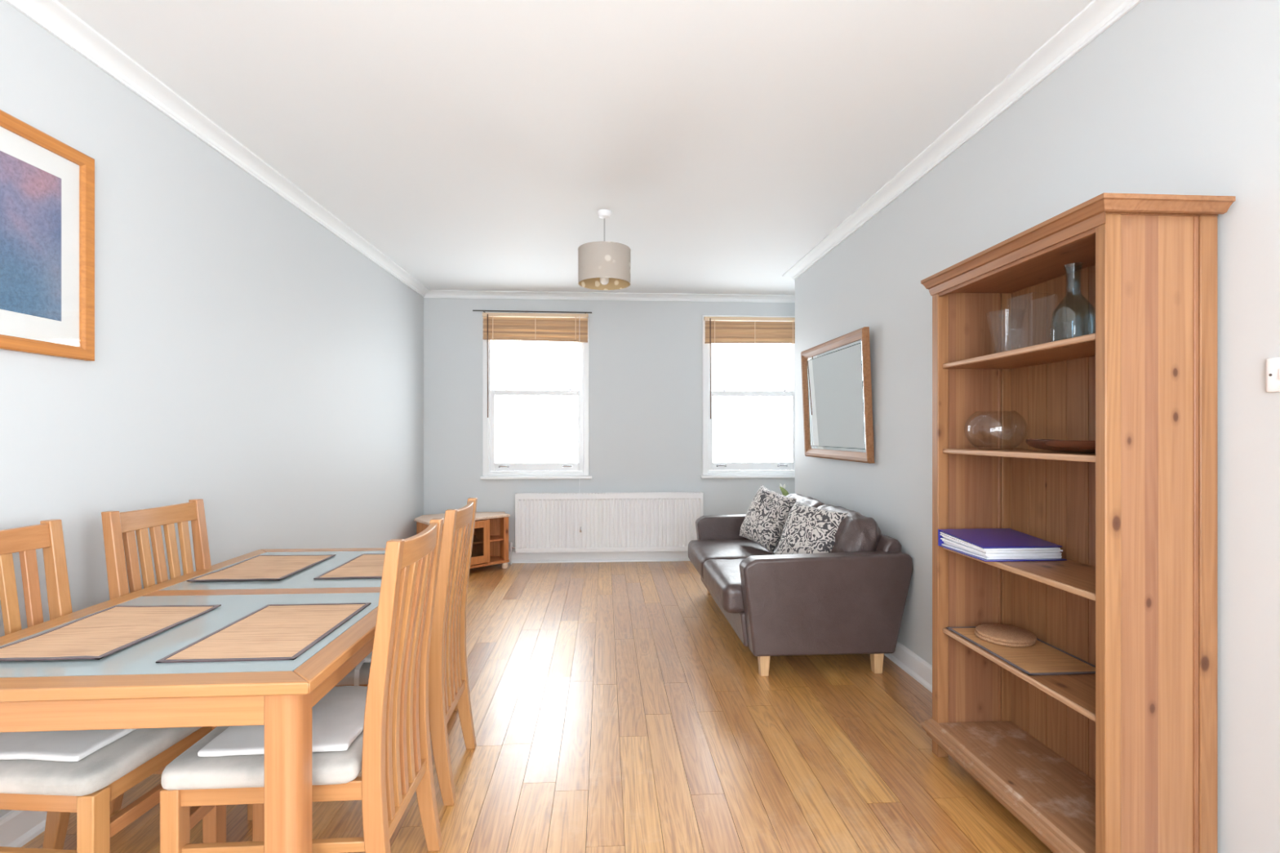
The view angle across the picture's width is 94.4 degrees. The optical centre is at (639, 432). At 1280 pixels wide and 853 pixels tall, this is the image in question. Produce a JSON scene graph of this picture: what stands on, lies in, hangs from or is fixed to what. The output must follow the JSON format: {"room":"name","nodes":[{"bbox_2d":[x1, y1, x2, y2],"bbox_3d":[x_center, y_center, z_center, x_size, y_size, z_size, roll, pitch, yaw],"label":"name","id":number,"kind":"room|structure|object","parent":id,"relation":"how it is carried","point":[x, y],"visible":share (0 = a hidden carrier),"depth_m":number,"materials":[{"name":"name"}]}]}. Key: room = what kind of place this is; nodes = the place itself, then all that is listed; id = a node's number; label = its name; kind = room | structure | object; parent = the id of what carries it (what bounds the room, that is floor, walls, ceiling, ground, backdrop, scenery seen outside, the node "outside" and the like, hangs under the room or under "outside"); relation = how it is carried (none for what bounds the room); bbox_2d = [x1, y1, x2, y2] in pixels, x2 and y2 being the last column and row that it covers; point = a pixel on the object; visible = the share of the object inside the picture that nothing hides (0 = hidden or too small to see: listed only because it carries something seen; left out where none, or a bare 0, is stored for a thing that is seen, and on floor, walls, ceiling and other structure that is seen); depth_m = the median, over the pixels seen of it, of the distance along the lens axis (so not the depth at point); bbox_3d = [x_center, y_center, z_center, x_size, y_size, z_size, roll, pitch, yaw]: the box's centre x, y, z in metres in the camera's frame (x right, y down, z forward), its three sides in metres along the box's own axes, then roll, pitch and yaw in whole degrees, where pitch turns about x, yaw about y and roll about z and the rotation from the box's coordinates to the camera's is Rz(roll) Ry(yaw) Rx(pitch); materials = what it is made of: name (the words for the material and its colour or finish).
{"room":"living-dining room","nodes":[
{"label":"living-dining room","id":0,"kind":"room"},
{"bbox_2d":[0,0,423,817],"bbox_3d":[-2.054,-0.020,2.031,0.150,2.760,7.704,0,0,-2],"label":"wall","id":1,"kind":"structure","parent":0,"point":[251,362],"depth_m":2.68,"materials":[{"name":"grey paint"}]},
{"bbox_2d":[0,810,71,847],"bbox_3d":[-1.968,1.242,2.136,0.030,0.115,7.501,0,0,-2],"label":"baseboard","id":2,"kind":"structure","parent":1,"relation":"attached to","point":[17,828],"depth_m":1.87,"materials":[{"name":"white paint"}]},
{"bbox_2d":[0,109,94,360],"bbox_3d":[-1.947,-0.621,1.599,0.027,0.726,1.065,0,0,-2],"label":"framed picture","id":3,"kind":"object","parent":1,"relation":"attached to","point":[47,184],"visible":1,"depth_m":1.96,"materials":[{"name":"blue paper"}]},
{"bbox_2d":[0,150,61,321],"bbox_3d":[-1.953,-0.623,1.601,0.002,0.486,0.835,0,0,-2],"label":"print","id":4,"kind":"object","parent":3,"relation":"attached to","point":[30,196],"depth_m":1.91},
{"bbox_2d":[4,0,430,297],"bbox_3d":[-1.940,-1.370,2.137,0.085,0.060,7.501,0,0,-2],"label":"trim","id":5,"kind":"structure","parent":1,"relation":"attached to","point":[51,15],"depth_m":2.53,"materials":[{"name":"white paint"}]},
{"bbox_2d":[22,560,1053,852],"bbox_3d":[0.107,1.330,2.260,4.315,0.060,7.500,0,0,-3],"label":"floor","id":6,"kind":"structure","parent":0,"point":[616,707],"depth_m":2.43,"materials":[{"name":"brown wood"}]},
{"bbox_2d":[0,519,226,852],"bbox_3d":[-1.567,0.785,1.634,0.582,1.030,0.452,0,0,3],"label":"dining chair","id":7,"kind":"object","parent":6,"relation":"on","point":[86,787],"visible":0.42,"depth_m":1.55,"materials":[{"name":"brown wood"}]},
{"bbox_2d":[0,728,136,761],"bbox_3d":[-1.534,0.793,1.631,0.362,0.024,0.376,0,0,3],"label":"seat pad","id":8,"kind":"object","parent":7,"relation":"on","point":[60,745],"visible":0.38,"depth_m":1.50,"materials":[{"name":"white fabric"}]},
{"bbox_2d":[0,726,202,795],"bbox_3d":[-1.513,0.838,1.631,0.472,0.072,0.452,0,0,3],"label":"seat cushion","id":9,"kind":"object","parent":7,"relation":"on","point":[109,767],"depth_m":1.45,"materials":[{"name":"beige fabric"}]},
{"bbox_2d":[101,498,252,821],"bbox_3d":[-1.543,0.785,2.206,0.582,1.030,0.452,0,0,3],"label":"dining chair","id":10,"kind":"object","parent":6,"relation":"on","point":[118,528],"visible":0.21,"depth_m":2.17,"materials":[{"name":"brown wood"}]},
{"bbox_2d":[0,547,457,852],"bbox_3d":[-1.264,0.925,2.054,0.978,0.750,1.557,0,0,-3],"label":"dining table","id":11,"kind":"object","parent":6,"relation":"on","point":[126,688],"visible":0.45,"depth_m":1.35,"materials":[{"name":"brown wood"}]},
{"bbox_2d":[0,604,221,661],"bbox_3d":[-1.472,0.545,1.641,0.318,0.011,0.453,0,0,-3],"label":"place mat","id":12,"kind":"object","parent":11,"relation":"on","point":[100,634],"visible":1,"depth_m":1.61,"materials":[{"name":"brown wood"}]},
{"bbox_2d":[186,554,335,581],"bbox_3d":[-1.512,0.545,2.413,0.330,0.009,0.458,0,0,-3],"label":"place mat","id":13,"kind":"object","parent":11,"relation":"on","point":[260,567],"visible":1,"depth_m":2.39,"materials":[{"name":"brown wood"}]},
{"bbox_2d":[155,602,370,662],"bbox_3d":[-1.011,0.548,1.661,0.320,0.003,0.473,0,0,-3],"label":"place mat","id":14,"kind":"object","parent":11,"relation":"on","point":[273,632],"visible":1,"depth_m":1.61,"materials":[{"name":"brown wood"}]},
{"bbox_2d":[313,553,385,579],"bbox_3d":[-1.075,0.546,2.454,0.323,0.007,0.448,0,0,-3],"label":"place mat","id":15,"kind":"object","parent":11,"relation":"on","point":[363,566],"visible":0.56,"depth_m":2.37,"materials":[{"name":"brown wood"}]},
{"bbox_2d":[160,518,443,852],"bbox_3d":[-0.892,0.785,1.657,0.582,1.030,0.452,0,0,-3],"label":"dining chair","id":16,"kind":"object","parent":6,"relation":"on","point":[392,752],"visible":0.78,"depth_m":1.48,"materials":[{"name":"brown wood"}]},
{"bbox_2d":[160,725,363,790],"bbox_3d":[-0.947,0.838,1.654,0.472,0.072,0.452,0,0,-3],"label":"seat cushion","id":17,"kind":"object","parent":16,"relation":"on","point":[336,770],"depth_m":1.45,"materials":[{"name":"beige fabric"}]},
{"bbox_2d":[197,685,367,756],"bbox_3d":[-0.925,0.793,1.656,0.362,0.024,0.376,0,0,-3],"label":"seat pad","id":18,"kind":"object","parent":16,"relation":"on","point":[337,717],"visible":0.42,"depth_m":1.56,"materials":[{"name":"white fabric"}]},
{"bbox_2d":[334,497,477,805],"bbox_3d":[-0.943,0.785,2.244,0.582,1.030,0.452,0,0,-5],"label":"dining chair","id":19,"kind":"object","parent":6,"relation":"on","point":[448,680],"visible":0.55,"depth_m":2.13,"materials":[{"name":"brown wood"}]},
{"bbox_2d":[336,662,370,685],"bbox_3d":[-0.998,0.838,2.240,0.472,0.072,0.452,0,0,-5],"label":"seat cushion","id":20,"kind":"object","parent":19,"relation":"on","point":[348,680],"depth_m":2.02,"materials":[{"name":"beige fabric"}]},
{"bbox_2d":[354,651,372,685],"bbox_3d":[-0.975,0.837,2.220,0.362,0.113,0.420,0,0,-5],"label":"seat pad","id":21,"kind":"object","parent":19,"relation":"on","point":[368,659],"visible":0.03,"depth_m":2.02,"materials":[{"name":"white fabric"}]},
{"bbox_2d":[413,511,510,568],"bbox_3d":[-1.665,1.042,5.596,0.859,0.517,0.555,0,0,-35],"label":"tv stand","id":22,"kind":"object","parent":6,"relation":"on","point":[491,534],"visible":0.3,"depth_m":5.65,"materials":[{"name":"brown wood"}]},
{"bbox_2d":[472,535,502,544],"bbox_3d":[-1.695,1.020,5.640,0.773,0.016,0.473,0,0,-43],"label":"shelf","id":23,"kind":"object","parent":22,"relation":"attached to","point":[477,539],"depth_m":5.62,"materials":[{"name":"brown wood"}]},
{"bbox_2d":[778,483,788,496],"bbox_3d":[1.376,0.878,5.452,0.236,0.844,0.236,0,0,-3],"label":"potted plant","id":24,"kind":"object","parent":6,"relation":"on","point":[784,492],"visible":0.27,"depth_m":5.37,"materials":[{"name":"green plant"}]},
{"bbox_2d":[688,493,912,676],"bbox_3d":[0.915,0.884,3.997,1.010,0.831,1.700,0,0,-3],"label":"sofa","id":25,"kind":"object","parent":6,"relation":"on","point":[850,599],"visible":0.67,"depth_m":3.16,"materials":[{"name":"brown leather"}]},
{"bbox_2d":[702,558,745,613],"bbox_3d":[0.791,0.922,3.631,0.719,0.199,0.719,0,0,-3],"label":"seat cushion","id":26,"kind":"object","parent":25,"relation":"on","point":[722,576],"depth_m":3.45,"materials":[{"name":"brown leather"}]},
{"bbox_2d":[688,539,777,580],"bbox_3d":[0.749,0.922,4.345,0.720,0.199,0.719,0,0,-3],"label":"seat cushion","id":27,"kind":"object","parent":25,"relation":"on","point":[700,551],"depth_m":4.22,"materials":[{"name":"brown leather"}]},
{"bbox_2d":[739,484,796,553],"bbox_3d":[0.918,0.615,4.283,0.239,0.442,0.483,0,0,-28],"label":"cushion","id":28,"kind":"object","parent":25,"relation":"on","point":[764,522],"visible":0.92,"depth_m":4.19,"materials":[{"name":"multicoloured fabric"}]},
{"bbox_2d":[786,493,824,507],"bbox_3d":[1.194,0.675,4.362,0.300,0.411,0.741,0,0,-3],"label":"cushion","id":29,"kind":"object","parent":25,"relation":"on","point":[807,500],"depth_m":4.26,"materials":[{"name":"brown leather"}]},
{"bbox_2d":[774,501,848,555],"bbox_3d":[1.036,0.640,3.629,0.262,0.397,0.426,0,0,-28],"label":"cushion","id":30,"kind":"object","parent":25,"relation":"on","point":[807,529],"visible":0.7,"depth_m":3.56,"materials":[{"name":"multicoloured fabric"}]},
{"bbox_2d":[817,504,881,552],"bbox_3d":[1.237,0.675,3.678,0.307,0.413,0.741,0,0,-3],"label":"cushion","id":31,"kind":"object","parent":25,"relation":"on","point":[856,532],"depth_m":3.36,"materials":[{"name":"brown leather"}]},
{"bbox_2d":[920,192,1235,852],"bbox_3d":[1.352,0.340,1.986,0.363,1.920,0.891,0,0,-3],"label":"bookcase","id":32,"kind":"object","parent":6,"relation":"on","point":[1122,757],"visible":0.98,"depth_m":1.69,"materials":[{"name":"brown wood"}]},
{"bbox_2d":[964,410,1027,449],"bbox_3d":[1.348,-0.010,2.248,0.208,0.144,0.208,0,0,-3],"label":"glass bowl","id":33,"kind":"object","parent":32,"relation":"on","point":[984,411],"visible":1,"depth_m":2.27,"materials":[{"name":"clear glass"}]},
{"bbox_2d":[937,528,1066,561],"bbox_3d":[1.333,0.413,2.204,0.295,0.065,0.290,0,0,-3],"label":"book","id":34,"kind":"object","parent":32,"relation":"on","point":[1005,544],"visible":1,"depth_m":2.13,"materials":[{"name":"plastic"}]},
{"bbox_2d":[985,311,1025,349],"bbox_3d":[1.369,-0.364,2.221,0.128,0.175,0.128,0,0,-3],"label":"glass vase","id":35,"kind":"object","parent":32,"relation":"on","point":[1024,311],"visible":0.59,"depth_m":2.24,"materials":[{"name":"clear glass"}]},
{"bbox_2d":[946,626,1095,675],"bbox_3d":[1.371,0.778,2.143,0.270,0.003,0.466,0,0,-3],"label":"place mat","id":36,"kind":"object","parent":32,"relation":"on","point":[1042,658],"visible":0.67,"depth_m":2.04,"materials":[{"name":"brown wood"}]},
{"bbox_2d":[974,630,1035,647],"bbox_3d":[1.375,0.769,2.236,0.197,0.012,0.197,0,0,-3],"label":"mat","id":37,"kind":"object","parent":36,"relation":"on","point":[979,636],"visible":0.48,"depth_m":2.16,"materials":[{"name":"brown wood"}]},
{"bbox_2d":[975,623,1036,644],"bbox_3d":[1.378,0.756,2.235,0.197,0.012,0.197,0,0,-3],"label":"mat","id":38,"kind":"object","parent":37,"relation":"on","point":[996,632],"visible":1,"depth_m":2.21,"materials":[{"name":"brown wood"}]},
{"bbox_2d":[1025,438,1095,453],"bbox_3d":[1.366,0.042,1.858,0.124,0.042,0.425,0,0,-3],"label":"wooden dish","id":39,"kind":"object","parent":32,"relation":"on","point":[1064,446],"visible":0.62,"depth_m":1.84,"materials":[{"name":"brown wood"}]},
{"bbox_2d":[1049,264,1095,342],"bbox_3d":[1.389,-0.407,1.899,0.124,0.262,0.124,0,0,-3],"label":"carafe","id":40,"kind":"object","parent":32,"relation":"on","point":[1082,264],"visible":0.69,"depth_m":1.91,"materials":[{"name":"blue glass"}]},
{"bbox_2d":[56,0,1093,294],"bbox_3d":[0.115,-1.460,2.261,4.700,0.120,7.900,0,0,-3],"label":"ceiling","id":41,"kind":"structure","parent":0,"point":[474,144],"depth_m":2.52,"materials":[{"name":"white paint"}]},
{"bbox_2d":[577,208,631,290],"bbox_3d":[-0.225,-1.169,3.753,0.335,0.462,0.335,0,0,-3],"label":"pendant lamp","id":42,"kind":"object","parent":41,"relation":"hanging from","point":[602,265],"visible":1,"depth_m":3.63,"materials":[{"name":"beige fabric"}]},
{"bbox_2d":[423,297,795,564],"bbox_3d":[-0.091,-0.020,6.106,4.550,2.760,0.200,0,0,-3],"label":"wall","id":43,"kind":"structure","parent":0,"point":[646,357],"depth_m":6.00,"materials":[{"name":"grey paint"}]},
{"bbox_2d":[472,310,591,313],"bbox_3d":[-1.069,-1.206,5.919,1.175,0.020,0.056,0,0,-3],"label":"curtain rod","id":44,"kind":"object","parent":43,"relation":"attached to","point":[473,310],"visible":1,"depth_m":5.89,"materials":[{"name":"grey metal"}]},
{"bbox_2d":[480,312,591,479],"bbox_3d":[-1.038,-0.369,5.999,1.103,1.662,0.200,0,0,-3],"label":"window","id":45,"kind":"structure","parent":43,"relation":"in","point":[491,470],"depth_m":5.96,"materials":[{"name":"white paint"}]},
{"bbox_2d":[482,312,588,532],"bbox_3d":[-1.037,-0.106,5.864,1.044,2.172,0.126,0,0,-3],"label":"blind","id":46,"kind":"object","parent":45,"relation":"attached to","point":[557,327],"visible":1,"depth_m":5.90,"materials":[{"name":"beige wood"}]},
{"bbox_2d":[507,551,689,563],"bbox_3d":[-0.054,1.242,5.992,4.190,0.115,0.030,0,0,-3],"label":"baseboard","id":47,"kind":"structure","parent":43,"relation":"attached to","point":[669,556],"depth_m":5.97,"materials":[{"name":"white paint"}]},
{"bbox_2d":[509,492,703,564],"bbox_3d":[-0.299,0.950,5.926,1.983,0.700,0.098,0,0,-3],"label":"radiator","id":48,"kind":"object","parent":43,"relation":"attached to","point":[611,522],"visible":0.93,"depth_m":5.88,"materials":[{"name":"white metal"}]},
{"bbox_2d":[515,492,702,497],"bbox_3d":[-0.299,0.615,5.921,1.857,0.030,0.088,0,0,-3],"label":"grille","id":49,"kind":"object","parent":48,"relation":"attached to","point":[580,494],"depth_m":5.89,"materials":[{"name":"white metal"}]},
{"bbox_2d":[424,289,795,302],"bbox_3d":[-0.052,-1.370,5.964,4.190,0.060,0.085,0,0,-3],"label":"trim","id":50,"kind":"structure","parent":43,"relation":"attached to","point":[432,293],"depth_m":5.95,"materials":[{"name":"white paint"}]},
{"bbox_2d":[700,315,795,478],"bbox_3d":[1.167,-0.369,6.131,1.105,1.662,0.200,0,0,-3],"label":"window","id":51,"kind":"structure","parent":43,"relation":"in","point":[710,469],"depth_m":6.08,"materials":[{"name":"white paint"}]},
{"bbox_2d":[704,316,795,418],"bbox_3d":[1.169,-0.659,6.030,1.033,1.038,0.058,0,0,-3],"label":"blind","id":52,"kind":"object","parent":51,"relation":"attached to","point":[718,330],"visible":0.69,"depth_m":6.03,"materials":[{"name":"beige wood"}]},
{"bbox_2d":[795,0,1279,852],"bbox_3d":[1.952,-0.020,1.820,0.785,2.760,6.800,0,0,-3],"label":"wall","id":53,"kind":"structure","parent":0,"point":[1180,97],"depth_m":1.80,"materials":[{"name":"grey paint"}]},
{"bbox_2d":[800,326,874,463],"bbox_3d":[1.362,-0.232,4.194,0.073,0.838,1.120,0,0,-4],"label":"wall mirror","id":54,"kind":"object","parent":53,"relation":"attached to","point":[836,373],"visible":1,"depth_m":4.07,"materials":[{"name":"brown wood"}]},
{"bbox_2d":[806,339,866,453],"bbox_3d":[1.368,-0.232,4.194,0.032,0.727,1.010,0,0,-4],"label":"mirror glass","id":55,"kind":"object","parent":54,"relation":"attached to","point":[835,410],"depth_m":4.14,"materials":[{"name":"silver"}]},
{"bbox_2d":[884,640,932,693],"bbox_3d":[1.537,1.242,1.911,0.030,0.115,6.630,0,0,-3],"label":"baseboard","id":56,"kind":"structure","parent":53,"relation":"attached to","point":[906,660],"depth_m":3.17,"materials":[{"name":"white paint"}]},
{"bbox_2d":[782,0,1142,279],"bbox_3d":[1.508,-1.370,1.936,0.085,0.060,6.685,0,0,-3],"label":"trim","id":57,"kind":"structure","parent":53,"relation":"attached to","point":[1098,15],"depth_m":2.50,"materials":[{"name":"white paint"}]},
{"bbox_2d":[1266,356,1279,392],"bbox_3d":[1.575,-0.144,1.445,0.013,0.086,0.086,0,0,-3],"label":"light switch","id":58,"kind":"object","parent":53,"relation":"attached to","point":[1273,364],"visible":1,"depth_m":1.47,"materials":[{"name":"white plastic"}]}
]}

